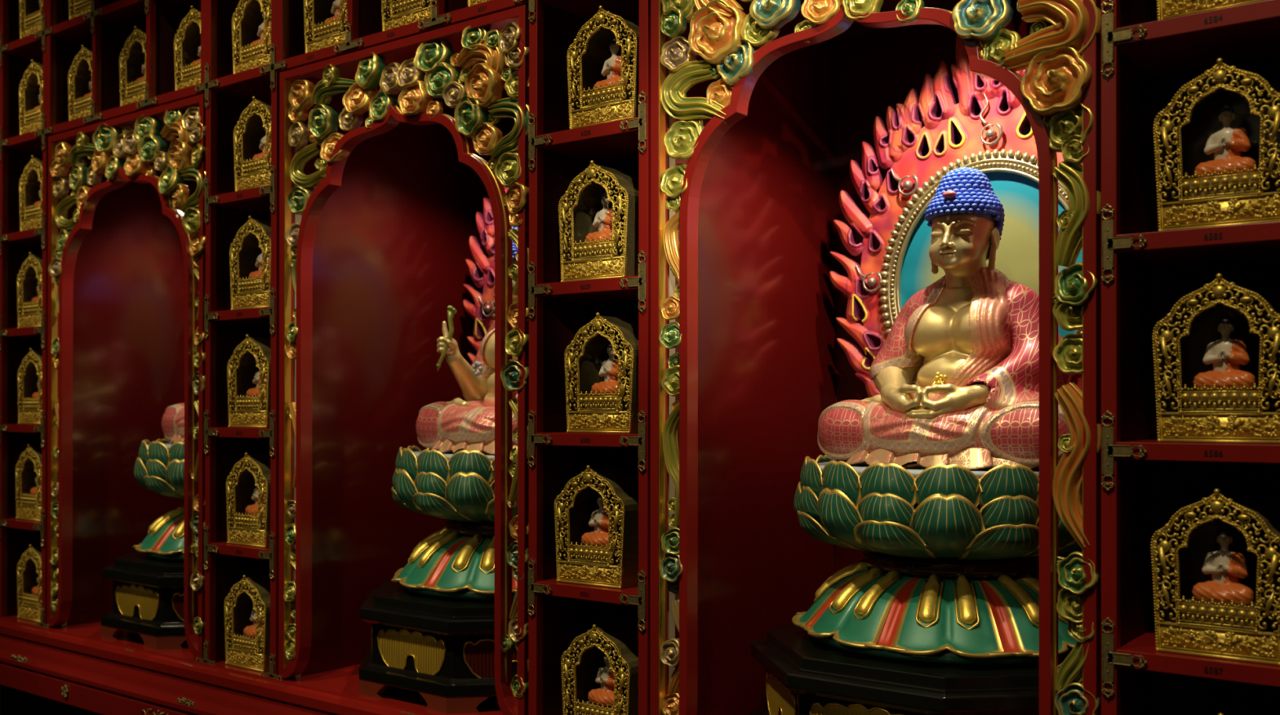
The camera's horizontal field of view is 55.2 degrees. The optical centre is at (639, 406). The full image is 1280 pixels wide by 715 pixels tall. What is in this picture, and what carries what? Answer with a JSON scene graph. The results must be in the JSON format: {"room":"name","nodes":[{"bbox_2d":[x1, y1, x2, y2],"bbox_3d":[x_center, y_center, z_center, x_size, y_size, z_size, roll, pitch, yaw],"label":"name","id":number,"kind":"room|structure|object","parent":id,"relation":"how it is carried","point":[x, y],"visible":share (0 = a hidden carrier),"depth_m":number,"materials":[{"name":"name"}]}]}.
{"room":"house of worship","nodes":[
{"label":"house of worship","id":0,"kind":"room"},
{"bbox_3d":[-1.286,1.371,1.276,6.800,0.020,5.200,0,0,38],"label":"floor","id":1,"kind":"structure","parent":0,"visible":0},
{"bbox_2d":[0,0,53,629],"bbox_3d":[-1.837,-0.384,3.866,0.348,2.120,0.215,0,0,38],"label":"display cabinet","id":2,"kind":"object","parent":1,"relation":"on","point":[16,54],"visible":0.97,"depth_m":3.89,"materials":[{"name":"red paint"}]},
{"bbox_2d":[1,325,40,338],"bbox_3d":[-1.856,-0.231,3.877,0.271,0.025,0.200,0,0,38],"label":"shelf","id":3,"kind":"object","parent":2,"relation":"attached to","point":[7,331],"depth_m":3.83,"materials":[{"name":"red paint"}]},
{"bbox_2d":[1,423,40,432],"bbox_3d":[-1.856,0.069,3.877,0.271,0.025,0.200,0,0,38],"label":"shelf","id":4,"kind":"object","parent":2,"relation":"attached to","point":[6,428],"depth_m":3.80,"materials":[{"name":"red paint"}]},
{"bbox_2d":[1,517,40,531],"bbox_3d":[-1.856,0.369,3.876,0.271,0.025,0.200,0,0,38],"label":"shelf","id":5,"kind":"object","parent":2,"relation":"attached to","point":[8,524],"depth_m":3.82,"materials":[{"name":"red paint"}]},
{"bbox_2d":[2,227,41,246],"bbox_3d":[-1.855,-0.531,3.878,0.271,0.025,0.200,0,0,38],"label":"shelf","id":6,"kind":"object","parent":2,"relation":"attached to","point":[11,237],"depth_m":3.85,"materials":[{"name":"red paint"}]},
{"bbox_2d":[2,128,42,154],"bbox_3d":[-1.855,-0.831,3.879,0.271,0.025,0.200,0,0,38],"label":"shelf","id":7,"kind":"object","parent":2,"relation":"attached to","point":[29,143],"depth_m":3.85,"materials":[{"name":"red paint"}]},
{"bbox_2d":[2,30,43,62],"bbox_3d":[-1.855,-1.131,3.880,0.271,0.025,0.200,0,0,38],"label":"shelf","id":8,"kind":"object","parent":2,"relation":"attached to","point":[25,49],"depth_m":3.86,"materials":[{"name":"red paint"}]},
{"bbox_2d":[15,444,41,521],"bbox_3d":[-1.877,0.239,3.862,0.178,0.239,0.110,0,0,38],"label":"shrine","id":9,"kind":"object","parent":2,"relation":"on","point":[28,507],"visible":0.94,"depth_m":3.85,"materials":[{"name":"gold metal"}]},
{"bbox_2d":[30,466,41,496],"bbox_3d":[-1.885,0.228,3.853,0.081,0.110,0.049,0,0,38],"label":"figurine","id":10,"kind":"object","parent":9,"relation":"on","point":[33,491],"visible":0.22,"depth_m":3.84,"materials":[{"name":"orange ceramic"}]},
{"bbox_2d":[16,252,42,328],"bbox_3d":[-1.871,-0.361,3.859,0.178,0.239,0.110,0,0,38],"label":"shrine","id":11,"kind":"object","parent":2,"relation":"on","point":[28,315],"visible":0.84,"depth_m":3.85,"materials":[{"name":"gold metal"}]},
{"bbox_2d":[31,286,42,304],"bbox_3d":[-1.879,-0.372,3.850,0.081,0.110,0.049,0,0,38],"label":"figurine","id":12,"kind":"object","parent":11,"relation":"on","point":[35,299],"visible":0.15,"depth_m":3.84,"materials":[{"name":"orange ceramic"}]},
{"bbox_2d":[17,348,42,424],"bbox_3d":[-1.867,-0.061,3.855,0.178,0.239,0.110,0,0,38],"label":"shrine","id":13,"kind":"object","parent":2,"relation":"on","point":[30,374],"visible":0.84,"depth_m":3.84,"materials":[{"name":"gold metal"}]},
{"bbox_2d":[31,368,42,400],"bbox_3d":[-1.875,-0.072,3.846,0.081,0.110,0.049,0,0,38],"label":"figurine","id":14,"kind":"object","parent":13,"relation":"on","point":[35,395],"visible":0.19,"depth_m":3.83,"materials":[{"name":"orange ceramic"}]},
{"bbox_2d":[18,155,42,231],"bbox_3d":[-1.861,-0.661,3.852,0.178,0.239,0.110,0,0,38],"label":"shrine","id":15,"kind":"object","parent":2,"relation":"on","point":[31,184],"visible":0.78,"depth_m":3.85,"materials":[{"name":"gold metal"}]},
{"bbox_2d":[33,190,40,208],"bbox_3d":[-1.868,-0.672,3.843,0.081,0.110,0.049,0,0,38],"label":"figurine","id":16,"kind":"object","parent":15,"relation":"on","point":[38,202],"visible":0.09,"depth_m":3.83,"materials":[{"name":"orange ceramic"}]},
{"bbox_2d":[18,59,43,134],"bbox_3d":[-1.863,-0.961,3.855,0.178,0.239,0.110,0,0,38],"label":"shrine","id":17,"kind":"object","parent":2,"relation":"on","point":[32,86],"visible":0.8,"depth_m":3.85,"materials":[{"name":"gold metal"}]},
{"bbox_2d":[33,94,42,111],"bbox_3d":[-1.870,-0.972,3.846,0.081,0.110,0.049,0,0,38],"label":"figurine","id":18,"kind":"object","parent":17,"relation":"on","point":[38,95],"visible":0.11,"depth_m":3.84,"materials":[{"name":"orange ceramic"}]},
{"bbox_2d":[18,0,43,38],"bbox_3d":[-1.863,-1.261,3.856,0.178,0.239,0.110,0,0,38],"label":"shrine","id":19,"kind":"object","parent":2,"relation":"on","point":[31,24],"visible":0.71,"depth_m":3.85,"materials":[{"name":"gold metal"}]},
{"bbox_2d":[16,544,41,622],"bbox_3d":[-1.868,0.550,3.853,0.178,0.239,0.110,0,0,38],"label":"shrine","id":20,"kind":"object","parent":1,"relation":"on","point":[29,569],"visible":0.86,"depth_m":3.84,"materials":[{"name":"gold metal"}]},
{"bbox_2d":[31,566,41,595],"bbox_3d":[-1.875,0.540,3.844,0.081,0.110,0.049,0,0,38],"label":"figurine","id":21,"kind":"object","parent":20,"relation":"on","point":[34,591],"visible":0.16,"depth_m":3.83,"materials":[{"name":"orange ceramic"}]},
{"bbox_2d":[47,93,205,660],"bbox_3d":[-1.253,-0.090,3.710,0.834,1.513,0.723,0,0,38],"label":"niche","id":22,"kind":"object","parent":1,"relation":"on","point":[126,224],"visible":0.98,"depth_m":3.75,"materials":[{"name":"red paint"}]},
{"bbox_2d":[46,0,205,142],"bbox_3d":[-1.401,-1.132,3.530,0.842,0.626,0.215,0,0,38],"label":"display cabinet","id":23,"kind":"object","parent":22,"relation":"on","point":[104,29],"visible":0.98,"depth_m":3.54,"materials":[{"name":"red paint"}]},
{"bbox_2d":[67,44,92,120],"bbox_3d":[-1.636,-0.962,3.702,0.178,0.239,0.110,0,0,38],"label":"shrine","id":24,"kind":"object","parent":23,"relation":"in","point":[78,80],"visible":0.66,"depth_m":3.70,"materials":[{"name":"gold metal"}]},
{"bbox_2d":[83,81,91,99],"bbox_3d":[-1.644,-0.972,3.692,0.081,0.110,0.049,0,0,38],"label":"figurine","id":25,"kind":"object","parent":24,"relation":"on","point":[90,82],"visible":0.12,"depth_m":3.68,"materials":[{"name":"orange ceramic"}]},
{"bbox_2d":[68,0,92,19],"bbox_3d":[-1.636,-1.262,3.703,0.178,0.239,0.110,0,0,38],"label":"shrine","id":26,"kind":"object","parent":23,"relation":"on","point":[77,7],"visible":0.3,"depth_m":3.69,"materials":[{"name":"gold metal"}]},
{"bbox_2d":[49,0,200,45],"bbox_3d":[-1.402,-1.132,3.528,0.808,0.025,0.200,0,0,38],"label":"shelf","id":27,"kind":"object","parent":23,"relation":"attached to","point":[122,15],"depth_m":3.55,"materials":[{"name":"red paint"}]},
{"bbox_2d":[49,83,204,142],"bbox_3d":[-1.402,-0.832,3.527,0.808,0.025,0.200,0,0,38],"label":"shelf","id":28,"kind":"object","parent":23,"relation":"attached to","point":[152,99],"depth_m":3.44,"materials":[{"name":"red paint"}]},
{"bbox_2d":[119,26,146,106],"bbox_3d":[-1.404,-0.962,3.521,0.178,0.239,0.110,0,0,38],"label":"shrine","id":29,"kind":"object","parent":23,"relation":"in","point":[131,63],"visible":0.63,"depth_m":3.52,"materials":[{"name":"gold metal"}]},
{"bbox_2d":[135,62,145,83],"bbox_3d":[-1.411,-0.973,3.512,0.081,0.110,0.049,0,0,38],"label":"figurine","id":30,"kind":"object","parent":29,"relation":"on","point":[143,72],"visible":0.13,"depth_m":3.50,"materials":[{"name":"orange ceramic"}]},
{"bbox_2d":[173,5,200,90],"bbox_3d":[-1.180,-0.962,3.347,0.178,0.239,0.110,0,0,38],"label":"shrine","id":31,"kind":"object","parent":23,"relation":"in","point":[186,44],"visible":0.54,"depth_m":3.35,"materials":[{"name":"gold metal"}]},
{"bbox_2d":[191,45,200,66],"bbox_3d":[-1.187,-0.973,3.338,0.081,0.110,0.049,0,0,38],"label":"figurine","id":32,"kind":"object","parent":31,"relation":"on","point":[199,47],"visible":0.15,"depth_m":3.33,"materials":[{"name":"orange ceramic"}]},
{"bbox_2d":[101,550,186,649],"bbox_3d":[-1.222,0.556,3.724,0.710,0.225,0.710,0,0,-7],"label":"stand","id":33,"kind":"object","parent":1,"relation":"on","point":[148,592],"visible":0.31,"depth_m":3.42,"materials":[{"name":"black paint"}]},
{"bbox_2d":[133,438,184,560],"bbox_3d":[-1.220,0.272,3.723,0.585,0.342,0.585,0,0,-7],"label":"lotus throne","id":34,"kind":"object","parent":33,"relation":"on","point":[159,466],"visible":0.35,"depth_m":3.50,"materials":[{"name":"green paint"}]},
{"bbox_2d":[161,403,184,444],"bbox_3d":[-1.216,-0.169,3.697,0.507,0.567,0.342,0,0,38],"label":"statue","id":35,"kind":"object","parent":34,"relation":"on","point":[173,420],"visible":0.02,"depth_m":3.69,"materials":[{"name":"pink metal"}]},
{"bbox_2d":[194,0,286,681],"bbox_3d":[-0.949,-0.235,3.175,0.391,1.820,0.215,0,0,38],"label":"display cabinet","id":36,"kind":"object","parent":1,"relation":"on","point":[227,210],"visible":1,"depth_m":3.18,"materials":[{"name":"red paint"}]},
{"bbox_2d":[209,426,269,438],"bbox_3d":[-0.950,0.067,3.173,0.271,0.025,0.200,0,0,38],"label":"shelf","id":37,"kind":"object","parent":36,"relation":"attached to","point":[215,432],"depth_m":3.10,"materials":[{"name":"red paint"}]},
{"bbox_2d":[209,541,269,559],"bbox_3d":[-0.950,0.367,3.172,0.271,0.025,0.200,0,0,38],"label":"shelf","id":38,"kind":"object","parent":36,"relation":"attached to","point":[218,549],"depth_m":3.11,"materials":[{"name":"red paint"}]},
{"bbox_2d":[209,306,270,324],"bbox_3d":[-0.950,-0.233,3.174,0.271,0.025,0.200,0,0,38],"label":"shelf","id":39,"kind":"object","parent":36,"relation":"attached to","point":[218,315],"depth_m":3.13,"materials":[{"name":"red paint"}]},
{"bbox_2d":[210,63,271,102],"bbox_3d":[-0.949,-0.833,3.176,0.271,0.025,0.200,0,0,38],"label":"shelf","id":40,"kind":"object","parent":36,"relation":"attached to","point":[241,86],"depth_m":3.16,"materials":[{"name":"red paint"}]},
{"bbox_2d":[210,185,271,214],"bbox_3d":[-0.950,-0.533,3.175,0.271,0.025,0.200,0,0,38],"label":"shelf","id":41,"kind":"object","parent":36,"relation":"attached to","point":[255,201],"depth_m":3.15,"materials":[{"name":"red paint"}]},
{"bbox_2d":[226,452,270,548],"bbox_3d":[-0.970,0.237,3.149,0.178,0.239,0.110,0,0,38],"label":"shrine","id":42,"kind":"object","parent":36,"relation":"on","point":[244,529],"visible":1,"depth_m":3.13,"materials":[{"name":"gold metal"}]},
{"bbox_2d":[245,473,266,516],"bbox_3d":[-0.977,0.227,3.140,0.081,0.110,0.049,0,0,38],"label":"figurine","id":43,"kind":"object","parent":42,"relation":"on","point":[253,508],"visible":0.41,"depth_m":3.13,"materials":[{"name":"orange ceramic"}]},
{"bbox_2d":[226,334,271,427],"bbox_3d":[-0.966,-0.063,3.147,0.178,0.239,0.110,0,0,38],"label":"shrine","id":44,"kind":"object","parent":36,"relation":"on","point":[245,411],"visible":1,"depth_m":3.13,"materials":[{"name":"gold metal"}]},
{"bbox_2d":[246,356,266,399],"bbox_3d":[-0.974,-0.073,3.138,0.081,0.110,0.049,0,0,38],"label":"figurine","id":45,"kind":"object","parent":44,"relation":"on","point":[255,391],"visible":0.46,"depth_m":3.13,"materials":[{"name":"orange ceramic"}]},
{"bbox_2d":[229,215,271,310],"bbox_3d":[-0.958,-0.363,3.142,0.178,0.239,0.110,0,0,38],"label":"shrine","id":46,"kind":"object","parent":36,"relation":"on","point":[246,294],"visible":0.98,"depth_m":3.13,"materials":[{"name":"gold metal"}]},
{"bbox_2d":[248,239,269,281],"bbox_3d":[-0.966,-0.373,3.133,0.081,0.110,0.049,0,0,38],"label":"figurine","id":47,"kind":"object","parent":46,"relation":"on","point":[258,264],"visible":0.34,"depth_m":3.12,"materials":[{"name":"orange ceramic"}]},
{"bbox_2d":[231,0,271,74],"bbox_3d":[-0.960,-0.963,3.167,0.178,0.239,0.110,0,0,38],"label":"shrine","id":48,"kind":"object","parent":36,"relation":"on","point":[246,24],"visible":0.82,"depth_m":3.16,"materials":[{"name":"gold metal"}]},
{"bbox_2d":[251,8,271,47],"bbox_3d":[-0.968,-0.973,3.157,0.081,0.110,0.049,0,0,38],"label":"figurine","id":49,"kind":"object","parent":48,"relation":"on","point":[260,33],"visible":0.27,"depth_m":3.15,"materials":[{"name":"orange ceramic"}]},
{"bbox_2d":[233,96,271,191],"bbox_3d":[-0.945,-0.663,3.133,0.178,0.239,0.110,0,0,38],"label":"shrine","id":50,"kind":"object","parent":36,"relation":"on","point":[248,135],"visible":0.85,"depth_m":3.12,"materials":[{"name":"gold metal"}]},
{"bbox_2d":[253,121,271,161],"bbox_3d":[-0.953,-0.673,3.124,0.081,0.110,0.049,0,0,38],"label":"figurine","id":51,"kind":"object","parent":50,"relation":"on","point":[262,146],"visible":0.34,"depth_m":3.12,"materials":[{"name":"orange ceramic"}]},
{"bbox_2d":[223,574,270,672],"bbox_3d":[-0.975,0.549,3.152,0.178,0.239,0.110,0,0,38],"label":"shrine","id":52,"kind":"object","parent":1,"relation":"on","point":[243,651],"visible":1,"depth_m":3.12,"materials":[{"name":"gold metal"}]},
{"bbox_2d":[243,595,263,639],"bbox_3d":[-0.983,0.538,3.143,0.081,0.110,0.049,0,0,38],"label":"figurine","id":53,"kind":"object","parent":52,"relation":"on","point":[249,631],"visible":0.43,"depth_m":3.13,"materials":[{"name":"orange ceramic"}]},
{"bbox_2d":[0,615,517,714],"bbox_3d":[-0.345,1.017,2.977,4.400,0.700,0.762,0,0,38],"label":"plinth","id":54,"kind":"object","parent":1,"relation":"on","point":[71,669],"visible":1,"depth_m":3.30,"materials":[{"name":"red paint"}]},
{"bbox_2d":[278,4,528,714],"bbox_3d":[-0.348,-0.091,3.005,0.834,1.513,0.728,0,0,38],"label":"niche","id":55,"kind":"object","parent":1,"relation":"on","point":[385,174],"visible":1,"depth_m":3.05,"materials":[{"name":"red paint"}]},
{"bbox_2d":[276,0,528,80],"bbox_3d":[-0.495,-0.983,2.826,0.842,0.326,0.215,0,0,38],"label":"display cabinet","id":56,"kind":"object","parent":55,"relation":"on","point":[364,26],"visible":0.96,"depth_m":2.85,"materials":[{"name":"red paint"}]},
{"bbox_2d":[303,0,346,53],"bbox_3d":[-0.723,-0.963,2.982,0.178,0.239,0.110,0,0,38],"label":"shrine","id":57,"kind":"object","parent":56,"relation":"in","point":[321,35],"visible":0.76,"depth_m":2.98,"materials":[{"name":"gold metal"}]},
{"bbox_2d":[324,0,346,24],"bbox_3d":[-0.731,-0.974,2.973,0.081,0.110,0.049,0,0,38],"label":"figurine","id":58,"kind":"object","parent":57,"relation":"on","point":[335,6],"visible":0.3,"depth_m":2.96,"materials":[{"name":"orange ceramic"}]},
{"bbox_2d":[381,0,432,31],"bbox_3d":[-0.498,-0.963,2.808,0.178,0.239,0.110,0,0,38],"label":"shrine","id":59,"kind":"object","parent":56,"relation":"in","point":[395,13],"visible":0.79,"depth_m":2.78,"materials":[{"name":"gold metal"}]},
{"bbox_2d":[467,0,490,6],"bbox_3d":[-0.277,-0.964,2.636,0.178,0.239,0.110,0,0,38],"label":"shrine","id":60,"kind":"object","parent":56,"relation":"in","point":[471,2],"visible":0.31,"depth_m":2.64,"materials":[{"name":"gold metal"}]},
{"bbox_2d":[359,579,517,714],"bbox_3d":[-0.316,0.554,3.020,0.710,0.225,0.710,0,0,-7],"label":"stand","id":61,"kind":"object","parent":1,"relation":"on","point":[441,649],"visible":0.48,"depth_m":2.71,"materials":[{"name":"black paint"}]},
{"bbox_2d":[391,445,517,599],"bbox_3d":[-0.314,0.270,3.020,0.585,0.342,0.585,0,0,-7],"label":"lotus throne","id":62,"kind":"object","parent":61,"relation":"on","point":[457,560],"visible":0.45,"depth_m":2.79,"materials":[{"name":"green paint"}]},
{"bbox_2d":[415,226,517,454],"bbox_3d":[-0.310,-0.170,2.994,0.507,0.567,0.342,0,0,38],"label":"statue","id":63,"kind":"object","parent":62,"relation":"on","point":[457,424],"visible":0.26,"depth_m":2.98,"materials":[{"name":"gold metal"}]},
{"bbox_2d":[462,186,508,363],"bbox_3d":[-0.202,-0.348,3.150,0.730,0.922,0.036,0,0,38],"label":"flaming mandorla","id":64,"kind":"object","parent":62,"relation":"on","point":[484,302],"visible":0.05,"depth_m":3.32,"materials":[{"name":"pink metal"}]},
{"bbox_2d":[513,0,650,714],"bbox_3d":[-0.043,-0.240,2.472,0.391,1.813,0.215,0,0,38],"label":"display cabinet","id":65,"kind":"object","parent":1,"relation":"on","point":[558,613],"visible":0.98,"depth_m":2.48,"materials":[{"name":"red paint"}]},
{"bbox_2d":[536,431,638,447],"bbox_3d":[-0.044,0.066,2.469,0.271,0.025,0.200,0,0,38],"label":"shelf","id":66,"kind":"object","parent":65,"relation":"attached to","point":[544,439],"depth_m":2.39,"materials":[{"name":"red paint"}]},
{"bbox_2d":[536,577,638,606],"bbox_3d":[-0.045,0.366,2.468,0.271,0.025,0.200,0,0,38],"label":"shelf","id":67,"kind":"object","parent":65,"relation":"attached to","point":[547,588],"depth_m":2.39,"materials":[{"name":"red paint"}]},
{"bbox_2d":[537,116,638,163],"bbox_3d":[-0.044,-0.534,2.471,0.271,0.025,0.200,0,0,38],"label":"shelf","id":68,"kind":"object","parent":65,"relation":"attached to","point":[615,141],"depth_m":2.45,"materials":[{"name":"red paint"}]},
{"bbox_2d":[537,275,638,303],"bbox_3d":[-0.044,-0.234,2.470,0.271,0.025,0.200,0,0,38],"label":"shelf","id":69,"kind":"object","parent":65,"relation":"attached to","point":[620,290],"depth_m":2.44,"materials":[{"name":"red paint"}]},
{"bbox_2d":[540,0,639,20],"bbox_3d":[-0.044,-0.834,2.472,0.271,0.025,0.200,0,0,38],"label":"shelf","id":70,"kind":"object","parent":65,"relation":"attached to","point":[568,10],"depth_m":2.52,"materials":[{"name":"red paint"}]},
{"bbox_2d":[554,465,638,589],"bbox_3d":[-0.072,0.236,2.452,0.179,0.239,0.110,0,0,37],"label":"shrine","id":71,"kind":"object","parent":65,"relation":"on","point":[615,566],"visible":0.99,"depth_m":2.42,"materials":[{"name":"gold metal"}]},
{"bbox_2d":[581,491,615,547],"bbox_3d":[-0.080,0.225,2.442,0.081,0.110,0.049,0,0,37],"label":"figurine","id":72,"kind":"object","parent":71,"relation":"on","point":[599,518],"visible":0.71,"depth_m":2.43,"materials":[{"name":"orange ceramic"}]},
{"bbox_2d":[558,160,638,281],"bbox_3d":[-0.064,-0.364,2.448,0.178,0.239,0.110,0,0,38],"label":"shrine","id":73,"kind":"object","parent":65,"relation":"on","point":[579,206],"visible":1,"depth_m":2.42,"materials":[{"name":"gold metal"}]},
{"bbox_2d":[585,191,619,245],"bbox_3d":[-0.072,-0.375,2.438,0.081,0.110,0.049,0,0,38],"label":"figurine","id":74,"kind":"object","parent":73,"relation":"on","point":[603,218],"visible":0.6,"depth_m":2.43,"materials":[{"name":"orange ceramic"}]},
{"bbox_2d":[564,312,638,434],"bbox_3d":[-0.052,-0.064,2.437,0.179,0.239,0.110,0,0,39],"label":"shrine","id":75,"kind":"object","parent":65,"relation":"on","point":[588,412],"visible":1,"depth_m":2.41,"materials":[{"name":"gold metal"}]},
{"bbox_2d":[591,342,623,395],"bbox_3d":[-0.060,-0.075,2.428,0.081,0.110,0.049,0,0,39],"label":"figurine","id":76,"kind":"object","parent":75,"relation":"on","point":[608,370],"visible":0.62,"depth_m":2.42,"materials":[{"name":"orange ceramic"}]},
{"bbox_2d":[566,5,639,128],"bbox_3d":[-0.046,-0.664,2.435,0.178,0.239,0.110,0,0,38],"label":"shrine","id":77,"kind":"object","parent":65,"relation":"on","point":[587,55],"visible":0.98,"depth_m":2.42,"materials":[{"name":"gold metal"}]},
{"bbox_2d":[594,38,628,93],"bbox_3d":[-0.054,-0.675,2.426,0.081,0.110,0.049,0,0,38],"label":"figurine","id":78,"kind":"object","parent":77,"relation":"on","point":[611,67],"visible":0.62,"depth_m":2.42,"materials":[{"name":"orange ceramic"}]},
{"bbox_2d":[560,620,638,714],"bbox_3d":[-0.059,0.548,2.440,0.179,0.239,0.110,0,0,39],"label":"shrine","id":79,"kind":"object","parent":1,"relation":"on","point":[581,663],"visible":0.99,"depth_m":2.43,"materials":[{"name":"gold metal"}]},
{"bbox_2d":[587,649,621,706],"bbox_3d":[-0.066,0.537,2.431,0.081,0.110,0.049,0,0,39],"label":"figurine","id":80,"kind":"object","parent":79,"relation":"on","point":[604,695],"visible":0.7,"depth_m":2.42,"materials":[{"name":"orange ceramic"}]},
{"bbox_2d":[649,0,1101,714],"bbox_3d":[0.548,-0.092,2.304,0.826,1.513,0.734,0,0,38],"label":"niche","id":81,"kind":"object","parent":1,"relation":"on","point":[761,110],"visible":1,"depth_m":2.29,"materials":[{"name":"red paint"}]},
{"bbox_2d":[749,623,1064,714],"bbox_3d":[0.586,0.553,2.320,0.710,0.225,0.710,0,0,-7],"label":"stand","id":82,"kind":"object","parent":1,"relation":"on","point":[805,675],"visible":0.53,"depth_m":2.06,"materials":[{"name":"black paint"}]},
{"bbox_2d":[791,454,1081,664],"bbox_3d":[0.587,0.269,2.319,0.585,0.342,0.585,0,0,-7],"label":"lotus throne","id":83,"kind":"object","parent":82,"relation":"on","point":[948,571],"visible":0.76,"depth_m":2.10,"materials":[{"name":"green paint"}]},
{"bbox_2d":[817,166,1071,469],"bbox_3d":[0.591,-0.172,2.293,0.507,0.567,0.342,0,0,38],"label":"statue","id":84,"kind":"object","parent":83,"relation":"on","point":[969,339],"visible":0.95,"depth_m":2.25,"materials":[{"name":"gold metal"}]},
{"bbox_2d":[931,372,947,385],"bbox_3d":[0.549,-0.044,2.248,0.032,0.039,0.015,0,0,38],"label":"flower","id":85,"kind":"object","parent":84,"relation":"on","point":[937,378],"depth_m":2.25,"materials":[{"name":"gold metal"}]},
{"bbox_2d":[829,18,1082,397],"bbox_3d":[0.700,-0.349,2.450,0.730,0.922,0.036,0,0,38],"label":"flaming mandorla","id":86,"kind":"object","parent":83,"relation":"on","point":[993,143],"visible":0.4,"depth_m":2.54,"materials":[{"name":"red metal"}]},
{"bbox_2d":[1101,0,1279,714],"bbox_3d":[0.855,-0.092,1.774,0.305,1.513,0.215,0,0,38],"label":"display cabinet","id":87,"kind":"object","parent":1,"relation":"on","point":[1146,60],"visible":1,"depth_m":1.82,"materials":[{"name":"red paint"}]},
{"bbox_2d":[1115,0,1279,75],"bbox_3d":[0.854,-0.535,1.773,0.271,0.025,0.200,0,0,38],"label":"shelf","id":88,"kind":"object","parent":87,"relation":"attached to","point":[1246,37],"depth_m":1.76,"materials":[{"name":"red paint"}]},
{"bbox_2d":[1115,221,1279,265],"bbox_3d":[0.854,-0.235,1.772,0.271,0.025,0.200,0,0,38],"label":"shelf","id":89,"kind":"object","parent":87,"relation":"attached to","point":[1257,243],"depth_m":1.75,"materials":[{"name":"red paint"}]},
{"bbox_2d":[1115,440,1279,463],"bbox_3d":[0.853,0.065,1.772,0.271,0.025,0.200,0,0,38],"label":"shelf","id":90,"kind":"object","parent":87,"relation":"attached to","point":[1127,451],"depth_m":1.71,"materials":[{"name":"red paint"}]},
{"bbox_2d":[1116,630,1279,687],"bbox_3d":[0.853,0.365,1.771,0.271,0.025,0.200,0,0,38],"label":"shelf","id":91,"kind":"object","parent":87,"relation":"attached to","point":[1135,649],"depth_m":1.72,"materials":[{"name":"red paint"}]},
{"bbox_2d":[1156,0,1266,20],"bbox_3d":[0.837,-0.665,1.746,0.178,0.239,0.110,0,0,38],"label":"shrine","id":92,"kind":"object","parent":87,"relation":"on","point":[1166,9],"visible":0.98,"depth_m":1.73,"materials":[{"name":"gold metal"}]},
{"bbox_2d":[1150,488,1279,666],"bbox_3d":[0.834,0.234,1.745,0.179,0.239,0.110,0,0,39],"label":"shrine","id":93,"kind":"object","parent":87,"relation":"on","point":[1185,624],"visible":1,"depth_m":1.73,"materials":[{"name":"gold metal"}]},
{"bbox_2d":[1191,524,1253,604],"bbox_3d":[0.827,0.224,1.736,0.081,0.110,0.049,0,0,39],"label":"figurine","id":94,"kind":"object","parent":93,"relation":"on","point":[1225,566],"visible":0.96,"depth_m":1.73,"materials":[{"name":"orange ceramic"}]},
{"bbox_2d":[1151,273,1279,444],"bbox_3d":[0.836,-0.066,1.745,0.179,0.239,0.110,0,0,37],"label":"shrine","id":95,"kind":"object","parent":87,"relation":"on","point":[1185,413],"visible":1,"depth_m":1.73,"materials":[{"name":"gold metal"}]},
{"bbox_2d":[1193,314,1255,391],"bbox_3d":[0.828,-0.076,1.736,0.081,0.110,0.049,0,0,37],"label":"figurine","id":96,"kind":"object","parent":95,"relation":"on","point":[1226,354],"visible":0.91,"depth_m":1.73,"materials":[{"name":"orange ceramic"}]},
{"bbox_2d":[1152,57,1279,231],"bbox_3d":[0.837,-0.365,1.745,0.178,0.239,0.110,0,0,38],"label":"shrine","id":97,"kind":"object","parent":87,"relation":"on","point":[1181,131],"visible":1,"depth_m":1.74,"materials":[{"name":"gold metal"}]},
{"bbox_2d":[1194,102,1256,178],"bbox_3d":[0.830,-0.376,1.736,0.081,0.110,0.049,0,0,38],"label":"figurine","id":98,"kind":"object","parent":97,"relation":"on","point":[1227,143],"visible":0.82,"depth_m":1.73,"materials":[{"name":"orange ceramic"}]},
{"bbox_2d":[1208,703,1252,714],"bbox_3d":[0.837,0.546,1.741,0.178,0.239,0.110,0,0,38],"label":"shrine","id":99,"kind":"object","parent":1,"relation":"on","point":[1237,709],"visible":1,"depth_m":1.76,"materials":[{"name":"gold metal"}]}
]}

